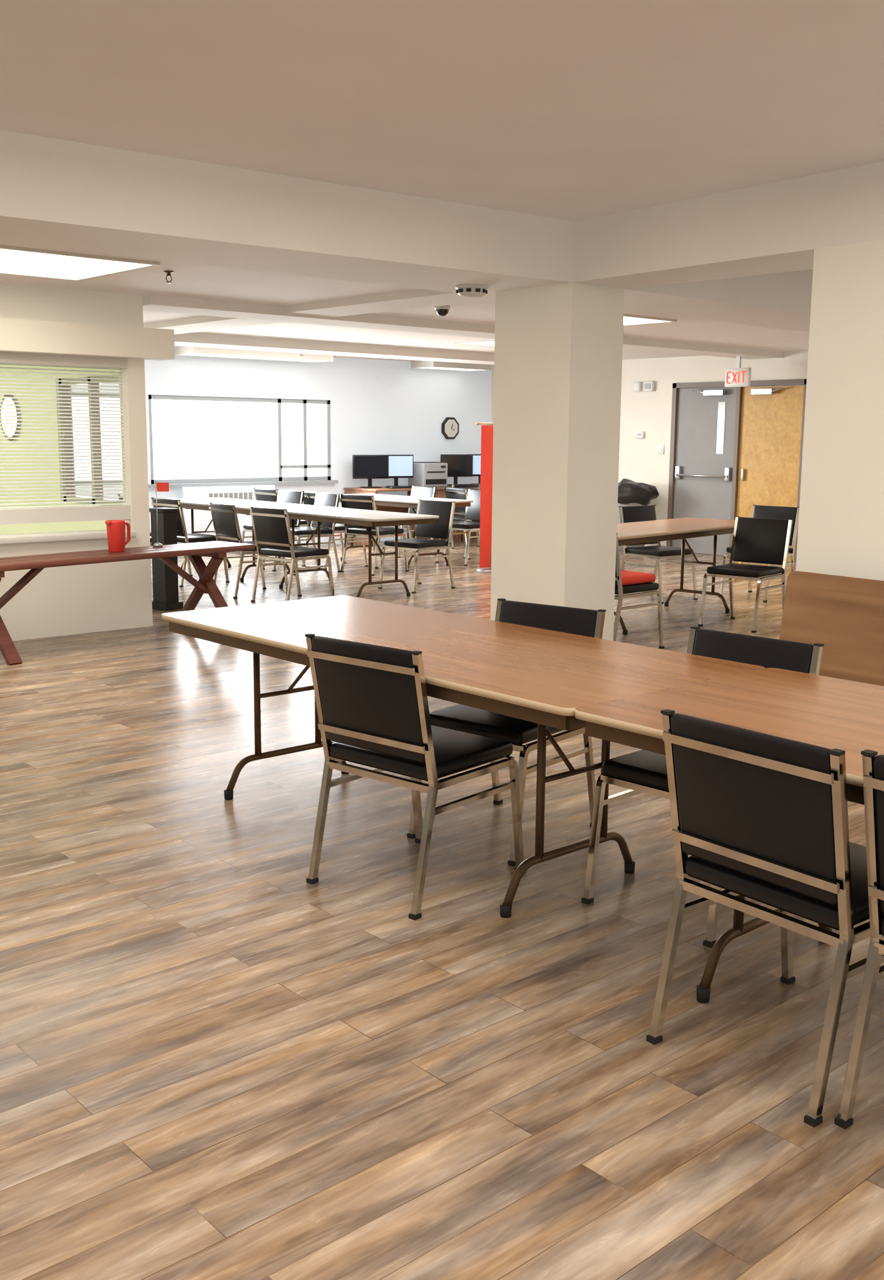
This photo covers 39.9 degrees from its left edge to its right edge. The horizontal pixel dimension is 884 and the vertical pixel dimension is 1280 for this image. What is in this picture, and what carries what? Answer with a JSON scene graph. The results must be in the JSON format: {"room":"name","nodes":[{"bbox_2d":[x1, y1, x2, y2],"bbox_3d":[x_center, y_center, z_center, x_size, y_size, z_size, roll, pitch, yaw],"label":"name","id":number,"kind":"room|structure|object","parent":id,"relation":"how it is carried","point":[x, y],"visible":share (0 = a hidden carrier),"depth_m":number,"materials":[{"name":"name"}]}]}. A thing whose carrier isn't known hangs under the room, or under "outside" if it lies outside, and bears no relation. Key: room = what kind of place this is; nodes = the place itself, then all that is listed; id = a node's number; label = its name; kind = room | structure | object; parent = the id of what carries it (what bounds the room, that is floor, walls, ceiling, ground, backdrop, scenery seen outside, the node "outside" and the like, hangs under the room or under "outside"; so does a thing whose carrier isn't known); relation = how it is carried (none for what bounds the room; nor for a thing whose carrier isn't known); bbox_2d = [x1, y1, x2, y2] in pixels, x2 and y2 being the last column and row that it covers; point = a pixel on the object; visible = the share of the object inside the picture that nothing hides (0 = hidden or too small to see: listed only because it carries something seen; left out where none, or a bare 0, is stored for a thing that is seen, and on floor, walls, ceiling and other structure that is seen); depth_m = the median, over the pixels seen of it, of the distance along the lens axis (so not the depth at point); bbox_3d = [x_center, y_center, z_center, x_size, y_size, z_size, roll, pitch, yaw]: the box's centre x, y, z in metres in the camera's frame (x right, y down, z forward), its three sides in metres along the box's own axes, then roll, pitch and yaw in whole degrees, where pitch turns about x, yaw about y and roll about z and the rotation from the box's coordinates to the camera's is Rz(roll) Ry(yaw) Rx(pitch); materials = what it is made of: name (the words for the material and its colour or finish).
{"room":"community center room","nodes":[
{"label":"community center room","id":0,"kind":"room"},
{"bbox_2d":[0,282,174,640],"bbox_3d":[-8.657,-0.907,6.354,13.580,2.420,4.910,-8,13,-41],"label":"wall","id":1,"kind":"structure","parent":0,"point":[72,599],"depth_m":8.80,"materials":[{"name":"paint"}]},
{"bbox_2d":[0,394,20,440],"bbox_3d":[-3.703,-1.911,10.448,0.021,0.400,0.400,-8,13,-41],"label":"round mirror","id":2,"kind":"object","parent":1,"relation":"attached to","point":[3,410],"visible":0.63,"depth_m":10.43,"materials":[{"name":"white mirror"}]},
{"bbox_2d":[0,351,136,544],"bbox_3d":[-7.596,-0.789,5.022,13.395,1.290,1.310,-8,13,-41],"label":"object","id":3,"kind":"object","parent":1,"relation":"in","point":[111,509],"depth_m":8.66,"materials":[{"name":"white"}]},
{"bbox_2d":[71,354,491,545],"bbox_3d":[-6.833,-1.732,11.324,23.000,2.420,0.200,-8,13,-41],"label":"wall","id":4,"kind":"structure","parent":0,"point":[377,407],"depth_m":16.14,"materials":[{"name":"paint"}]},
{"bbox_2d":[71,396,323,480],"bbox_3d":[-3.313,-2.379,14.466,4.720,1.030,0.020,-8,13,-41],"label":"window","id":5,"kind":"structure","parent":4,"relation":"in","point":[192,439],"depth_m":14.94,"materials":[{"name":"white glass"}]},
{"bbox_2d":[71,393,338,488],"bbox_3d":[-3.195,-2.343,14.375,4.770,1.070,0.180,-8,13,-41],"label":"window frames","id":6,"kind":"structure","parent":4,"relation":"in","point":[303,466],"depth_m":15.36,"materials":[{"name":"grey metal"}]},
{"bbox_2d":[441,417,458,439],"bbox_3d":[0.121,-2.991,17.208,0.305,0.305,0.043,-8,13,-41],"label":"clock","id":7,"kind":"object","parent":4,"relation":"attached to","point":[449,426],"visible":1,"depth_m":17.19,"materials":[{"name":"black plastic"}]},
{"bbox_2d":[0,241,808,366],"bbox_3d":[-4.839,-2.728,8.892,23.000,0.390,8.170,-8,13,-41],"label":"ceiling","id":8,"kind":"structure","parent":0,"point":[192,280],"depth_m":9.78,"materials":[{"name":"paint"}]},
{"bbox_2d":[0,244,159,281],"bbox_3d":[-2.769,-2.149,6.793,2.080,0.016,1.060,-8,13,-41],"label":"recessed light","id":9,"kind":"object","parent":8,"relation":"in","point":[14,260],"visible":1,"depth_m":7.11,"materials":[{"name":"white plastic"}]},
{"bbox_2d":[163,270,173,283],"bbox_3d":[-1.674,-2.226,7.469,0.060,0.070,0.057,-8,13,-41],"label":"sprinkler","id":10,"kind":"object","parent":8,"relation":"attached to","point":[168,272],"visible":1,"depth_m":7.46,"materials":[{"name":"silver metal"}]},
{"bbox_2d":[174,346,333,362],"bbox_3d":[-2.226,-3.420,14.570,1.960,0.094,0.460,-8,13,-41],"label":"ceiling light","id":11,"kind":"object","parent":8,"relation":"attached to","point":[179,350],"visible":0.7,"depth_m":14.35,"materials":[{"name":"white plastic"}]},
{"bbox_2d":[143,288,494,334],"bbox_3d":[-1.960,-2.780,10.665,0.480,0.050,6.969,-8,13,-41],"label":"beam","id":12,"kind":"structure","parent":8,"relation":"attached to","point":[417,298],"depth_m":9.15,"materials":[{"name":"paint"}]},
{"bbox_2d":[174,332,494,364],"bbox_3d":[-0.508,-3.322,14.099,9.570,0.100,0.500,-8,13,-41],"label":"beam","id":13,"kind":"structure","parent":8,"relation":"attached to","point":[189,339],"depth_m":13.21,"materials":[{"name":"paint"}]},
{"bbox_2d":[434,305,450,316],"bbox_3d":[0.003,-2.522,9.337,0.124,0.080,0.122,-8,13,-41],"label":"dome camera","id":14,"kind":"object","parent":8,"relation":"attached to","point":[441,310],"visible":0.9,"depth_m":9.30,"materials":[{"name":"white plastic"}]},
{"bbox_2d":[410,360,491,370],"bbox_3d":[0.129,-3.749,16.636,1.060,0.094,0.460,-8,13,-41],"label":"ceiling light","id":15,"kind":"object","parent":8,"relation":"attached to","point":[420,364],"visible":0.8,"depth_m":16.43,"materials":[{"name":"white plastic"}]},
{"bbox_2d":[142,294,783,359],"bbox_3d":[1.335,-2.975,12.054,9.570,0.070,0.450,-8,13,-41],"label":"beam","id":16,"kind":"structure","parent":8,"relation":"attached to","point":[154,303],"depth_m":10.25,"materials":[{"name":"paint"}]},
{"bbox_2d":[724,355,750,386],"bbox_3d":[3.375,-3.092,13.880,0.090,0.405,0.320,-8,13,-41],"label":"exit sign","id":17,"kind":"object","parent":16,"relation":"hanging from","point":[738,376],"visible":0.91,"depth_m":13.86,"materials":[{"name":"white plastic"}]},
{"bbox_2d":[452,338,494,346],"bbox_3d":[0.809,-3.202,13.204,1.260,0.016,0.660,-8,13,-41],"label":"recessed light","id":18,"kind":"object","parent":8,"relation":"in","point":[489,342],"visible":0.3,"depth_m":12.96,"materials":[{"name":"white plastic"}]},
{"bbox_2d":[622,313,676,326],"bbox_3d":[1.504,-2.708,10.318,0.710,0.016,0.660,-8,13,-41],"label":"recessed light","id":19,"kind":"object","parent":8,"relation":"in","point":[628,319],"visible":0.31,"depth_m":10.25,"materials":[{"name":"white plastic"}]},
{"bbox_2d":[0,537,883,1279],"bbox_3d":[0.129,0.879,3.804,23.000,0.100,23.200,-8,13,-41],"label":"floor","id":20,"kind":"structure","parent":0,"point":[217,1062],"depth_m":3.07,"materials":[{"name":"brown wood"}]},
{"bbox_2d":[0,540,255,665],"bbox_3d":[-2.379,-0.279,8.399,0.626,0.632,2.500,9,13,40],"label":"picnic table","id":21,"kind":"object","parent":20,"relation":"on","point":[217,550],"visible":0.95,"depth_m":8.49,"materials":[{"name":"brown wood"}]},
{"bbox_2d":[105,519,130,551],"bbox_3d":[-2.260,-0.728,8.515,0.136,0.215,0.221,6,11,28],"label":"pitcher","id":22,"kind":"object","parent":21,"relation":"on","point":[115,528],"visible":1,"depth_m":8.45,"materials":[{"name":"red plastic"}]},
{"bbox_2d":[152,481,168,546],"bbox_3d":[-2.041,-0.912,8.849,0.125,0.470,0.067,-1,10,-12],"label":"flag","id":23,"kind":"object","parent":21,"relation":"on","point":[159,486],"visible":1,"depth_m":8.82,"materials":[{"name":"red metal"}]},
{"bbox_2d":[150,536,151,545],"bbox_3d":[-2.981,-0.923,11.532,0.475,0.822,0.565,4,10,18],"label":"chair","id":24,"kind":"object","parent":20,"relation":"on","point":[150,544],"visible":0.02,"depth_m":11.52,"materials":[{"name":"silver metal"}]},
{"bbox_2d":[117,494,192,576],"bbox_3d":[-2.906,-1.058,12.336,0.565,0.822,0.475,-8,13,-41],"label":"chair","id":25,"kind":"object","parent":20,"relation":"on","point":[188,560],"visible":0.1,"depth_m":12.37,"materials":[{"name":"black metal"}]},
{"bbox_2d":[148,507,183,611],"bbox_3d":[-2.285,-0.669,10.045,0.220,0.830,0.180,9,13,40],"label":"podium","id":26,"kind":"object","parent":20,"relation":"on","point":[165,597],"visible":0.81,"depth_m":9.99,"materials":[{"name":"black paint"}]},
{"bbox_2d":[150,497,229,586],"bbox_3d":[-2.441,-0.967,11.820,0.475,0.822,0.565,10,13,44],"label":"chair","id":27,"kind":"object","parent":20,"relation":"on","point":[182,536],"visible":0.42,"depth_m":11.56,"materials":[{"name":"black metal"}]},
{"bbox_2d":[178,484,275,543],"bbox_3d":[-2.612,-1.484,14.938,1.300,0.800,0.130,-8,13,-41],"label":"radiator","id":28,"kind":"object","parent":20,"relation":"on","point":[202,518],"visible":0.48,"depth_m":14.69,"materials":[{"name":"metal"}]},
{"bbox_2d":[169,497,315,581],"bbox_3d":[-2.136,-1.047,12.558,0.760,0.740,1.830,-8,13,-41],"label":"table","id":29,"kind":"object","parent":20,"relation":"on","point":[242,506],"visible":0.49,"depth_m":12.36,"materials":[{"name":"laminate"}]},
{"bbox_2d":[208,502,288,598],"bbox_3d":[-1.745,-0.831,11.050,0.565,0.822,0.475,-7,12,-36],"label":"chair","id":30,"kind":"object","parent":20,"relation":"on","point":[225,519],"visible":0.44,"depth_m":10.85,"materials":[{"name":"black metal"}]},
{"bbox_2d":[238,489,305,569],"bbox_3d":[-1.862,-1.215,13.319,0.565,0.822,0.475,-8,13,-41],"label":"chair","id":31,"kind":"object","parent":20,"relation":"on","point":[283,496],"visible":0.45,"depth_m":13.34,"materials":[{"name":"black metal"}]},
{"bbox_2d":[253,487,317,562],"bbox_3d":[-1.810,-1.345,14.090,0.565,0.822,0.475,-8,13,-41],"label":"chair","id":32,"kind":"object","parent":20,"relation":"on","point":[261,494],"visible":0.12,"depth_m":13.89,"materials":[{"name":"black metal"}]},
{"bbox_2d":[249,506,334,602],"bbox_3d":[-1.291,-0.742,10.546,0.475,0.822,0.565,9,13,42],"label":"chair","id":33,"kind":"object","parent":20,"relation":"on","point":[271,526],"visible":0.94,"depth_m":10.37,"materials":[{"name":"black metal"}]},
{"bbox_2d":[272,492,340,575],"bbox_3d":[-1.429,-1.130,12.838,0.565,0.822,0.475,-6,12,-35],"label":"chair","id":34,"kind":"object","parent":20,"relation":"on","point":[321,499],"visible":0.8,"depth_m":12.80,"materials":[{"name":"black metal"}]},
{"bbox_2d":[301,491,368,569],"bbox_3d":[-1.180,-1.222,13.392,0.565,0.822,0.475,-7,12,-37],"label":"chair","id":35,"kind":"object","parent":20,"relation":"on","point":[309,498],"visible":0.44,"depth_m":13.26,"materials":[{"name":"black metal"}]},
{"bbox_2d":[266,505,439,597],"bbox_3d":[-0.907,-0.806,11.196,0.760,0.740,1.830,-8,13,-41],"label":"table","id":36,"kind":"object","parent":20,"relation":"on","point":[365,518],"visible":0.77,"depth_m":10.82,"materials":[{"name":"laminate"}]},
{"bbox_2d":[339,493,409,575],"bbox_3d":[-0.712,-1.130,12.873,0.475,0.822,0.565,9,13,40],"label":"chair","id":37,"kind":"object","parent":20,"relation":"on","point":[347,501],"visible":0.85,"depth_m":12.70,"materials":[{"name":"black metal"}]},
{"bbox_2d":[343,485,460,546],"bbox_3d":[-0.517,-1.684,16.405,1.500,0.740,0.700,-8,13,-41],"label":"computer desk","id":38,"kind":"object","parent":20,"relation":"on","point":[440,493],"visible":0.21,"depth_m":16.34,"materials":[{"name":"brown wood"}]},
{"bbox_2d":[352,455,388,488],"bbox_3d":[-0.939,-2.220,16.039,0.500,0.430,0.170,-4,10,-23],"label":"monitor","id":39,"kind":"object","parent":38,"relation":"on","point":[369,467],"visible":1,"depth_m":16.01,"materials":[{"name":"black plastic"}]},
{"bbox_2d":[380,454,413,486],"bbox_3d":[-0.601,-2.272,16.362,0.500,0.430,0.170,-6,11,-33],"label":"monitor","id":40,"kind":"object","parent":38,"relation":"on","point":[400,465],"visible":0.66,"depth_m":16.37,"materials":[{"name":"black"}]},
{"bbox_2d":[385,485,411,488],"bbox_3d":[-0.517,-2.014,16.048,0.440,0.027,0.150,-6,12,-35],"label":"keyboard","id":41,"kind":"object","parent":38,"relation":"on","point":[408,486],"visible":0.67,"depth_m":15.95,"materials":[{"name":"black plastic"}]},
{"bbox_2d":[408,461,447,487],"bbox_3d":[-0.193,-2.268,16.659,0.400,0.331,0.385,-7,12,-36],"label":"printer","id":42,"kind":"object","parent":38,"relation":"on","point":[426,474],"visible":0.86,"depth_m":16.51,"materials":[{"name":"grey plastic"}]},
{"bbox_2d":[338,493,472,569],"bbox_3d":[-0.541,-1.237,13.760,0.760,0.740,1.830,-8,13,-41],"label":"table","id":43,"kind":"object","parent":20,"relation":"on","point":[384,500],"visible":0.4,"depth_m":13.34,"materials":[{"name":"laminate"}]},
{"bbox_2d":[377,485,436,558],"bbox_3d":[-0.432,-1.437,14.703,0.565,0.822,0.475,-7,12,-36],"label":"chair","id":44,"kind":"object","parent":20,"relation":"on","point":[416,491],"visible":0.18,"depth_m":14.77,"materials":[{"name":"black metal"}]},
{"bbox_2d":[304,633,525,920],"bbox_3d":[-0.077,0.381,3.974,0.475,0.822,0.565,9,13,40],"label":"chair","id":45,"kind":"object","parent":20,"relation":"on","point":[371,701],"visible":0.99,"depth_m":3.78,"materials":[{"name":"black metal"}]},
{"bbox_2d":[377,499,455,593],"bbox_3d":[-0.236,-0.896,11.516,0.475,0.822,0.565,9,13,43],"label":"chair","id":46,"kind":"object","parent":20,"relation":"on","point":[442,528],"visible":0.98,"depth_m":11.53,"materials":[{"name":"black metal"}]},
{"bbox_2d":[425,483,480,548],"bbox_3d":[0.134,-1.635,15.900,0.475,0.822,0.565,-8,13,-41],"label":"chair","id":47,"kind":"object","parent":20,"relation":"on","point":[468,486],"visible":0.2,"depth_m":15.66,"materials":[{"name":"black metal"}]},
{"bbox_2d":[435,488,480,565],"bbox_3d":[0.296,-1.294,13.895,0.475,0.822,0.565,10,13,44],"label":"chair","id":48,"kind":"object","parent":20,"relation":"on","point":[473,512],"visible":0.58,"depth_m":14.03,"materials":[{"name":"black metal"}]},
{"bbox_2d":[444,486,480,558],"bbox_3d":[0.385,-1.430,14.701,0.565,0.822,0.475,-5,11,-31],"label":"chair","id":49,"kind":"object","parent":20,"relation":"on","point":[457,493],"visible":0.2,"depth_m":14.51,"materials":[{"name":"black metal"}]},
{"bbox_2d":[161,595,764,917],"bbox_3d":[-0.052,0.356,4.370,0.920,0.740,2.190,-8,13,-41],"label":"table","id":50,"kind":"object","parent":20,"relation":"on","point":[540,676],"visible":0.85,"depth_m":4.03,"materials":[{"name":"laminate"}]},
{"bbox_2d":[447,485,480,540],"bbox_3d":[0.403,-1.812,17.212,0.900,0.740,0.700,-8,13,-41],"label":"computer desk","id":51,"kind":"object","parent":20,"relation":"on","point":[472,533],"visible":0.02,"depth_m":16.78,"materials":[{"name":"brown wood"}]},
{"bbox_2d":[440,454,472,485],"bbox_3d":[0.205,-2.380,17.042,0.500,0.430,0.170,-4,11,-26],"label":"monitor","id":52,"kind":"object","parent":51,"relation":"on","point":[458,465],"visible":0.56,"depth_m":17.03,"materials":[{"name":"black plastic"}]},
{"bbox_2d":[466,453,480,483],"bbox_3d":[0.566,-2.435,17.385,0.500,0.430,0.170,-5,11,-31],"label":"monitor","id":53,"kind":"object","parent":51,"relation":"on","point":[476,457],"visible":0.23,"depth_m":17.31,"materials":[{"name":"black plastic"}]},
{"bbox_2d":[475,417,493,573],"bbox_3d":[0.701,-1.530,12.918,0.710,1.620,0.320,0,10,-2],"label":"banner stand","id":54,"kind":"object","parent":20,"relation":"on","point":[486,431],"visible":0.37,"depth_m":12.89,"materials":[{"name":"red fabric"}]},
{"bbox_2d":[406,598,605,866],"bbox_3d":[0.238,0.304,4.443,0.475,0.822,0.565,8,12,38],"label":"chair","id":55,"kind":"object","parent":20,"relation":"on","point":[582,622],"visible":0.37,"depth_m":4.43,"materials":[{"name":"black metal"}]},
{"bbox_2d":[489,282,624,640],"bbox_3d":[0.729,-1.047,7.875,0.480,2.351,0.660,-8,13,-41],"label":"column","id":56,"kind":"structure","parent":20,"relation":"on","point":[558,347],"depth_m":7.64,"materials":[{"name":"paint"}]},
{"bbox_2d":[616,478,658,551],"bbox_3d":[2.375,-1.590,15.470,0.672,0.917,0.647,-8,13,-41],"label":"bag","id":57,"kind":"object","parent":20,"relation":"on","point":[630,493],"visible":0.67,"depth_m":15.21,"materials":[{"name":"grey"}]},
{"bbox_2d":[612,533,664,648],"bbox_3d":[1.176,-0.350,8.361,0.565,0.822,0.475,-8,13,-41],"label":"chair","id":58,"kind":"object","parent":20,"relation":"on","point":[625,582],"visible":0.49,"depth_m":8.19,"materials":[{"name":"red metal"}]},
{"bbox_2d":[615,504,697,604],"bbox_3d":[1.942,-0.783,10.959,0.475,0.822,0.565,-7,12,-37],"label":"chair","id":59,"kind":"object","parent":20,"relation":"on","point":[641,513],"visible":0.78,"depth_m":10.95,"materials":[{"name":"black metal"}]},
{"bbox_2d":[613,517,734,635],"bbox_3d":[1.649,-0.532,9.707,0.760,0.740,2.440,9,13,41],"label":"table","id":60,"kind":"object","parent":20,"relation":"on","point":[631,533],"visible":0.63,"depth_m":9.74,"materials":[{"name":"laminate"}]},
{"bbox_2d":[581,626,823,947],"bbox_3d":[0.810,0.419,3.795,0.565,0.822,0.475,-9,13,-44],"label":"chair","id":61,"kind":"object","parent":20,"relation":"on","point":[642,770],"visible":0.38,"depth_m":3.81,"materials":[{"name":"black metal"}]},
{"bbox_2d":[574,667,883,1002],"bbox_3d":[1.402,0.640,2.743,0.920,0.740,2.190,-8,13,-41],"label":"table","id":62,"kind":"object","parent":20,"relation":"on","point":[829,712],"visible":0.51,"depth_m":3.18,"materials":[{"name":"laminate"}]},
{"bbox_2d":[697,515,792,632],"bbox_3d":[2.351,-0.522,9.435,0.475,0.822,0.565,9,13,40],"label":"chair","id":63,"kind":"object","parent":20,"relation":"on","point":[766,541],"visible":0.99,"depth_m":9.48,"materials":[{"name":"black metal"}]},
{"bbox_2d":[718,504,798,602],"bbox_3d":[2.898,-0.801,11.114,0.475,0.822,0.565,9,13,43],"label":"chair","id":64,"kind":"object","parent":20,"relation":"on","point":[760,511],"visible":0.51,"depth_m":11.13,"materials":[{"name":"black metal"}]},
{"bbox_2d":[646,709,883,1127],"bbox_3d":[0.868,0.574,2.883,0.565,0.822,0.475,-7,12,-38],"label":"chair","id":65,"kind":"object","parent":20,"relation":"on","point":[762,817],"visible":1,"depth_m":2.68,"materials":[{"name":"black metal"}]},
{"bbox_2d":[778,570,883,686],"bbox_3d":[2.362,0.199,5.256,0.138,0.798,2.200,-7,12,-36],"label":"wooden panel","id":66,"kind":"object","parent":20,"relation":"on","point":[845,614],"visible":0.54,"depth_m":5.83,"materials":[{"name":"laminate"}]},
{"bbox_2d":[833,749,883,1129],"bbox_3d":[1.211,0.636,2.531,0.565,0.822,0.475,-7,12,-38],"label":"chair","id":67,"kind":"object","parent":20,"relation":"on","point":[872,764],"visible":1,"depth_m":2.57,"materials":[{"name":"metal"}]},
{"bbox_2d":[0,0,883,221],"bbox_3d":[2.812,-1.370,0.388,23.000,0.120,15.193,-8,13,-41],"label":"ceiling","id":68,"kind":"structure","parent":0,"point":[569,110],"depth_m":4.48,"materials":[{"name":"paint"}]},
{"bbox_2d":[0,129,812,332],"bbox_3d":[-1.824,-2.047,5.565,23.000,0.349,0.910,-8,13,-41],"label":"beam","id":69,"kind":"structure","parent":68,"relation":"attached to","point":[55,193],"depth_m":6.20,"materials":[{"name":"paint"}]},
{"bbox_2d":[455,284,487,297],"bbox_3d":[0.182,-2.146,7.500,0.203,0.066,0.203,-8,13,-41],"label":"smoke detector","id":70,"kind":"object","parent":69,"relation":"attached to","point":[463,290],"visible":1,"depth_m":7.43,"materials":[{"name":"white plastic"}]},
{"bbox_2d":[572,161,883,288],"bbox_3d":[5.174,-1.348,1.793,1.751,0.349,14.119,-8,13,-41],"label":"beam","id":71,"kind":"structure","parent":68,"relation":"attached to","point":[777,227],"depth_m":6.34,"materials":[{"name":"paint"}]},
{"bbox_2d":[490,350,807,546],"bbox_3d":[8.024,-1.491,9.827,0.200,2.700,22.200,-8,13,-41],"label":"wall","id":72,"kind":"structure","parent":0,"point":[640,461],"depth_m":15.51,"materials":[{"name":"paint"}]},
{"bbox_2d":[635,431,644,438],"bbox_3d":[2.549,-2.643,15.701,0.034,0.090,0.130,-8,13,-41],"label":"thermostat","id":73,"kind":"object","parent":72,"relation":"attached to","point":[639,434],"visible":1,"depth_m":15.68,"materials":[{"name":"white plastic"}]},
{"bbox_2d":[632,380,654,391],"bbox_3d":[2.571,-3.238,15.560,0.062,0.130,0.340,-8,13,-41],"label":"fire alarm","id":74,"kind":"object","parent":72,"relation":"attached to","point":[648,386],"visible":1,"depth_m":15.51,"materials":[{"name":"white plastic"}]},
{"bbox_2d":[658,445,663,453],"bbox_3d":[2.787,-2.421,15.479,0.018,0.115,0.075,-8,13,-41],"label":"light switch","id":75,"kind":"object","parent":72,"relation":"attached to","point":[661,447],"visible":1,"depth_m":15.47,"materials":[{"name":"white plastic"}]},
{"bbox_2d":[666,379,806,563],"bbox_3d":[3.533,-2.049,14.697,0.070,2.100,1.920,-8,13,-41],"label":"frame","id":76,"kind":"object","parent":72,"relation":"attached to","point":[675,386],"depth_m":14.69,"materials":[{"name":"grey metal"}]},
{"bbox_2d":[672,385,803,561],"bbox_3d":[3.519,-2.017,14.690,0.132,2.022,1.790,-8,13,-41],"label":"door","id":77,"kind":"structure","parent":72,"relation":"attached to","point":[771,416],"depth_m":14.69,"materials":[{"name":"brown"}]},
{"bbox_2d":[795,239,883,580],"bbox_3d":[5.733,0.094,1.385,1.751,2.351,12.400,-8,13,-41],"label":"wall pier","id":78,"kind":"object","parent":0,"point":[840,525],"visible":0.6,"depth_m":5.86,"materials":[{"name":"paint"}]}
]}

